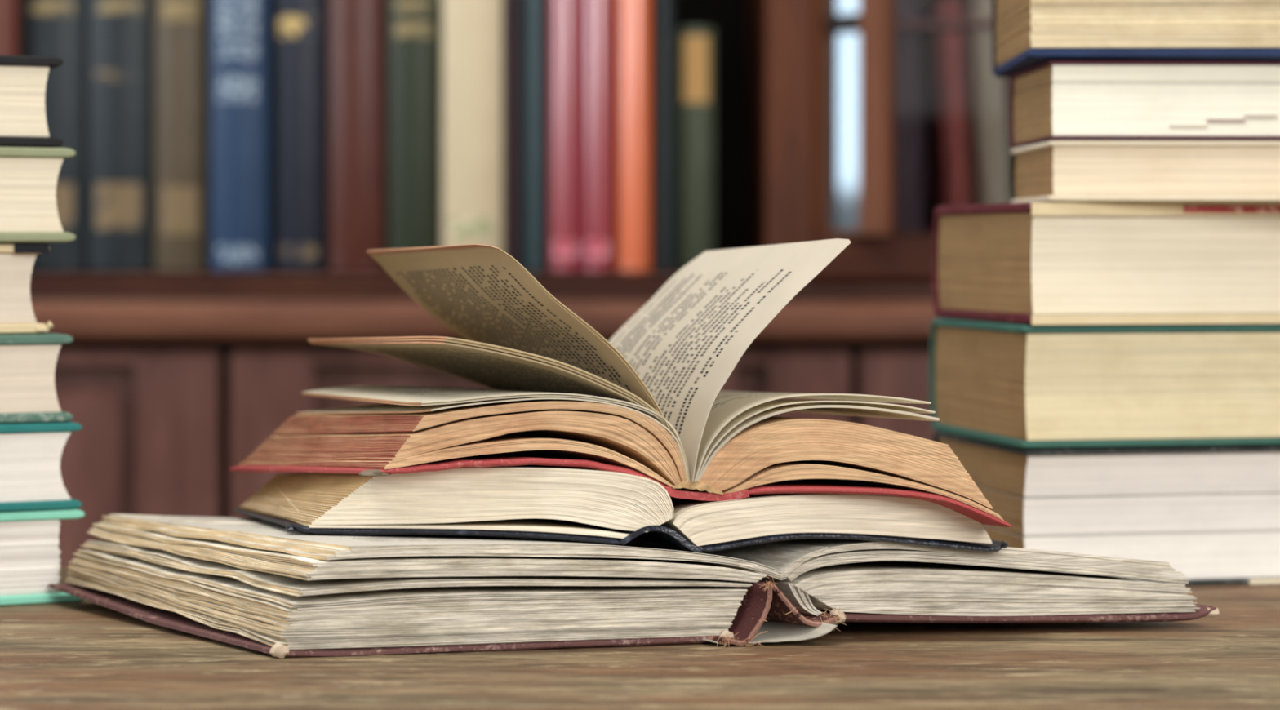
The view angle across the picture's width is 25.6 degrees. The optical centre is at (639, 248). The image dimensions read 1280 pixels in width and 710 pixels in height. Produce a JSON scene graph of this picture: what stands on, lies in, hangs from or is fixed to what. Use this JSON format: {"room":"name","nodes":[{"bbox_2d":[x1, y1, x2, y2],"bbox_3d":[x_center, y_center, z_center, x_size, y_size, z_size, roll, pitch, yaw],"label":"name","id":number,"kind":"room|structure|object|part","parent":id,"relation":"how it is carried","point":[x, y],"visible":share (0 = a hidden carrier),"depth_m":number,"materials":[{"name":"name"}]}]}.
{"room":"library","nodes":[
{"label":"library","id":0,"kind":"room"},
{"bbox_3d":[0.000,0.929,0.450,5.200,0.050,4.900,0,0,0],"label":"floor","id":1,"kind":"structure","parent":0,"visible":0},
{"bbox_2d":[30,0,1015,567],"bbox_3d":[-0.045,0.236,2.288,1.201,1.337,0.424,0,0,0],"label":"bookcase","id":2,"kind":"object","parent":1,"relation":"on","point":[855,121],"visible":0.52,"depth_m":2.10,"materials":[{"name":"red wood"}]},
{"bbox_2d":[0,0,22,55],"bbox_3d":[-0.498,-0.108,2.215,0.042,0.250,0.151,0,0,0],"label":"book","id":3,"kind":"object","parent":2,"relation":"on","point":[11,11],"visible":0.1,"depth_m":2.15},
{"bbox_2d":[22,0,88,271],"bbox_3d":[-0.453,-0.113,2.234,0.048,0.260,0.151,0,0,0],"label":"book","id":4,"kind":"object","parent":2,"relation":"on","point":[50,28],"visible":0.54,"depth_m":2.16,"materials":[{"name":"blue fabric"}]},
{"bbox_3d":[-0.469,0.402,2.122,0.182,0.626,0.020,0,0,0],"label":"door panel","id":5,"kind":"part","parent":2,"relation":"part of","materials":[{"name":"brown wood"}]},
{"bbox_2d":[87,0,155,271],"bbox_3d":[-0.401,-0.113,2.234,0.050,0.260,0.151,0,0,0],"label":"book","id":6,"kind":"object","parent":2,"relation":"on","point":[121,33],"visible":0.75,"depth_m":2.16,"materials":[{"name":"blue fabric"}]},
{"bbox_3d":[-0.469,0.441,2.117,0.306,0.728,0.026,0,0,0],"label":"cabinet door","id":7,"kind":"part","parent":2,"relation":"part of","materials":[{"name":"brown wood"}]},
{"bbox_2d":[155,0,210,271],"bbox_3d":[-0.352,-0.113,2.224,0.040,0.260,0.151,0,0,0],"label":"book","id":8,"kind":"object","parent":2,"relation":"on","point":[182,27],"visible":0.76,"depth_m":2.15,"materials":[{"name":"brown leather"}]},
{"bbox_2d":[209,0,272,271],"bbox_3d":[-0.305,-0.113,2.204,0.044,0.260,0.151,0,0,0],"label":"book","id":9,"kind":"object","parent":2,"relation":"on","point":[241,30],"visible":0.87,"depth_m":2.13,"materials":[{"name":"blue fabric"}]},
{"bbox_2d":[271,0,329,271],"bbox_3d":[-0.261,-0.113,2.214,0.042,0.260,0.151,0,0,0],"label":"book","id":10,"kind":"object","parent":2,"relation":"on","point":[300,28],"visible":0.81,"depth_m":2.14,"materials":[{"name":"blue fabric"}]},
{"bbox_3d":[-0.152,0.441,2.117,0.308,0.728,0.026,0,0,0],"label":"cabinet door","id":11,"kind":"part","parent":2,"relation":"part of","materials":[{"name":"brown wood"}]},
{"bbox_3d":[-0.268,0.022,2.300,0.732,0.007,0.400,0,0,0],"label":"shelf","id":12,"kind":"part","parent":2,"relation":"part of","materials":[{"name":"red wood"}]},
{"bbox_2d":[329,0,387,271],"bbox_3d":[-0.215,-0.111,2.205,0.042,0.255,0.151,0,0,0],"label":"book","id":13,"kind":"object","parent":2,"relation":"on","point":[358,28],"visible":0.81,"depth_m":2.13,"materials":[{"name":"brown leather"}]},
{"bbox_3d":[-0.152,0.402,2.122,0.184,0.626,0.020,0,0,0],"label":"door panel","id":14,"kind":"part","parent":2,"relation":"part of","materials":[{"name":"brown wood"}]},
{"bbox_2d":[387,0,442,248],"bbox_3d":[-0.172,-0.113,2.204,0.040,0.260,0.151,0,0,0],"label":"book","id":15,"kind":"object","parent":2,"relation":"on","point":[415,27],"visible":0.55,"depth_m":2.13,"materials":[{"name":"green fabric"}]},
{"bbox_2d":[442,0,503,250],"bbox_3d":[-0.127,-0.113,2.194,0.045,0.260,0.151,0,0,0],"label":"book","id":16,"kind":"object","parent":2,"relation":"on","point":[473,30],"visible":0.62,"depth_m":2.12,"materials":[{"name":"beige paper"}]},
{"bbox_3d":[-0.046,0.032,2.119,1.178,0.013,0.030,0,0,0],"label":"shelf rail","id":17,"kind":"part","parent":2,"relation":"part of","materials":[{"name":"red wood"}]},
{"bbox_3d":[-0.046,0.054,2.112,1.172,0.029,0.040,0,0,0],"label":"moulding","id":18,"kind":"part","parent":2,"relation":"part of","materials":[{"name":"brown wood"}]},
{"bbox_2d":[503,0,524,266],"bbox_3d":[-0.098,-0.103,2.215,0.013,0.240,0.150,0,0,0],"label":"book","id":19,"kind":"object","parent":2,"relation":"on","point":[513,10],"visible":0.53,"depth_m":2.14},
{"bbox_2d":[524,0,549,271],"bbox_3d":[-0.079,-0.108,2.205,0.018,0.250,0.150,0,0,0],"label":"book","id":20,"kind":"object","parent":2,"relation":"on","point":[536,12],"visible":0.84,"depth_m":2.13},
{"bbox_2d":[549,0,582,271],"bbox_3d":[-0.057,-0.113,2.194,0.024,0.260,0.151,0,0,0],"label":"book","id":21,"kind":"object","parent":2,"relation":"on","point":[565,15],"visible":0.91,"depth_m":2.12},
{"bbox_2d":[581,0,614,271],"bbox_3d":[-0.032,-0.113,2.194,0.024,0.260,0.151,0,0,0],"label":"book","id":22,"kind":"object","parent":2,"relation":"on","point":[597,16],"visible":1,"depth_m":2.12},
{"bbox_2d":[617,0,650,271],"bbox_3d":[-0.004,-0.113,2.195,0.025,0.260,0.150,0,0,0],"label":"book","id":23,"kind":"object","parent":2,"relation":"on","point":[633,16],"visible":1,"depth_m":2.12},
{"bbox_2d":[652,0,673,271],"bbox_3d":[0.018,-0.108,2.215,0.015,0.250,0.150,0,0,0],"label":"book","id":24,"kind":"object","parent":2,"relation":"on","point":[662,10],"visible":1,"depth_m":2.14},
{"bbox_2d":[675,26,714,271],"bbox_3d":[0.043,-0.077,2.224,0.029,0.187,0.151,0,0,0],"label":"book","id":25,"kind":"object","parent":2,"relation":"on","point":[694,46],"visible":0.87,"depth_m":2.15,"materials":[{"name":"green paper"}]},
{"bbox_3d":[-0.046,-0.193,2.493,1.176,0.420,0.015,0,0,0],"label":"panel","id":26,"kind":"part","parent":2,"relation":"part of","materials":[{"name":"brown wood"}]},
{"bbox_3d":[0.084,0.402,2.122,0.025,0.626,0.020,0,0,0],"label":"door panel","id":27,"kind":"part","parent":2,"relation":"part of","materials":[{"name":"brown wood"}]},
{"bbox_3d":[0.084,0.441,2.117,0.149,0.728,0.026,0,0,0],"label":"cabinet door","id":28,"kind":"part","parent":2,"relation":"part of","materials":[{"name":"brown wood"}]},
{"bbox_3d":[0.335,0.007,2.114,0.414,0.036,0.030,0,0,0],"label":"shelf rail","id":29,"kind":"part","parent":2,"relation":"part of","materials":[{"name":"brown wood"}]},
{"bbox_3d":[0.312,0.441,2.117,0.293,0.728,0.026,0,0,0],"label":"cabinet door","id":30,"kind":"part","parent":2,"relation":"part of","materials":[{"name":"brown wood"}]},
{"bbox_3d":[0.361,-0.207,2.111,0.350,0.392,0.002,0,0,0],"label":"glass pane","id":31,"kind":"part","parent":2,"relation":"part of","materials":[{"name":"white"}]},
{"bbox_2d":[0,567,1279,709],"bbox_3d":[0.000,0.529,1.045,1.500,0.750,0.650,0,0,0],"label":"table","id":32,"kind":"object","parent":1,"relation":"on","point":[83,655],"visible":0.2,"depth_m":1.03,"materials":[{"name":"brown wood"}]},
{"bbox_2d":[0,508,84,605],"bbox_3d":[-0.334,0.134,1.268,0.135,0.041,0.145,0,0,-24],"label":"book","id":33,"kind":"object","parent":32,"relation":"on","point":[29,552],"visible":0.82,"depth_m":1.22,"materials":[{"name":"white paper"}]},
{"bbox_2d":[0,421,81,511],"bbox_3d":[-0.336,0.095,1.266,0.135,0.038,0.145,0,0,-25],"label":"book","id":34,"kind":"object","parent":33,"relation":"on","point":[30,453],"visible":0.91,"depth_m":1.22,"materials":[{"name":"white paper"}]},
{"bbox_2d":[0,332,73,423],"bbox_3d":[-0.339,0.057,1.268,0.135,0.038,0.145,0,0,-24],"label":"book","id":35,"kind":"object","parent":34,"relation":"on","point":[28,394],"visible":0.91,"depth_m":1.22,"materials":[{"name":"beige paper"}]},
{"bbox_2d":[0,242,53,334],"bbox_3d":[-0.348,0.017,1.267,0.137,0.040,0.147,0,0,-24],"label":"book","id":36,"kind":"object","parent":35,"relation":"on","point":[17,260],"visible":1,"depth_m":1.23,"materials":[{"name":"beige paper"}]},
{"bbox_2d":[0,146,75,242],"bbox_3d":[-0.339,-0.024,1.266,0.135,0.041,0.145,0,0,-25],"label":"book","id":37,"kind":"object","parent":36,"relation":"on","point":[28,176],"visible":1,"depth_m":1.22,"materials":[{"name":"beige paper"}]},
{"bbox_2d":[0,54,63,147],"bbox_3d":[-0.343,-0.064,1.268,0.135,0.040,0.145,0,0,-24],"label":"book","id":38,"kind":"object","parent":37,"relation":"on","point":[23,78],"visible":0.98,"depth_m":1.22,"materials":[{"name":"beige paper"}]},
{"bbox_2d":[48,513,1219,658],"bbox_3d":[-0.009,0.134,1.180,0.466,0.042,0.207,0,0,-12],"label":"open book","id":39,"kind":"object","parent":32,"relation":"on","point":[252,584],"visible":0.91,"depth_m":1.10,"materials":[{"name":"brown paper"}]},
{"bbox_2d":[232,466,1008,552],"bbox_3d":[-0.017,0.105,1.179,0.314,0.040,0.172,0,0,-5],"label":"open book","id":40,"kind":"object","parent":39,"relation":"on","point":[570,504],"visible":0.98,"depth_m":1.11,"materials":[{"name":"beige paper"}]},
{"bbox_2d":[228,238,1010,527],"bbox_3d":[-0.020,0.055,1.180,0.330,0.119,0.170,0,0,0],"label":"open book","id":41,"kind":"object","parent":40,"relation":"on","point":[647,401],"visible":0.97,"depth_m":1.12,"materials":[{"name":"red paper"}]},
{"bbox_2d":[933,431,1279,586],"bbox_3d":[0.253,0.123,1.359,0.190,0.064,0.140,0,0,-12],"label":"book","id":42,"kind":"object","parent":32,"relation":"on","point":[1212,513],"visible":0.69,"depth_m":1.29,"materials":[{"name":"white paper"}]},
{"bbox_2d":[929,318,1279,448],"bbox_3d":[0.252,0.063,1.361,0.190,0.056,0.143,0,0,-12],"label":"book","id":43,"kind":"object","parent":42,"relation":"on","point":[1024,386],"visible":0.95,"depth_m":1.29,"materials":[{"name":"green paper"}]},
{"bbox_2d":[932,201,1279,324],"bbox_3d":[0.254,0.006,1.361,0.190,0.056,0.145,0,0,-12],"label":"book","id":44,"kind":"object","parent":43,"relation":"on","point":[1034,263],"visible":1,"depth_m":1.29,"materials":[{"name":"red paper"}]},
{"bbox_2d":[1009,140,1279,203],"bbox_3d":[0.279,-0.035,1.331,0.193,0.028,0.118,0,0,0],"label":"book","id":45,"kind":"object","parent":44,"relation":"on","point":[1051,171],"visible":0.98,"depth_m":1.28,"materials":[{"name":"beige paper"}]},
{"bbox_2d":[1008,60,1279,147],"bbox_3d":[0.278,-0.067,1.332,0.193,0.036,0.120,0,0,0],"label":"book","id":46,"kind":"object","parent":45,"relation":"on","point":[1056,100],"visible":0.95,"depth_m":1.28,"materials":[{"name":"paper"}]},
{"bbox_2d":[991,0,1279,77],"bbox_3d":[0.271,-0.111,1.343,0.192,0.049,0.148,0,0,0],"label":"book","id":47,"kind":"object","parent":46,"relation":"on","point":[1026,34],"visible":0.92,"depth_m":1.27,"materials":[{"name":"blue paper"}]}
]}

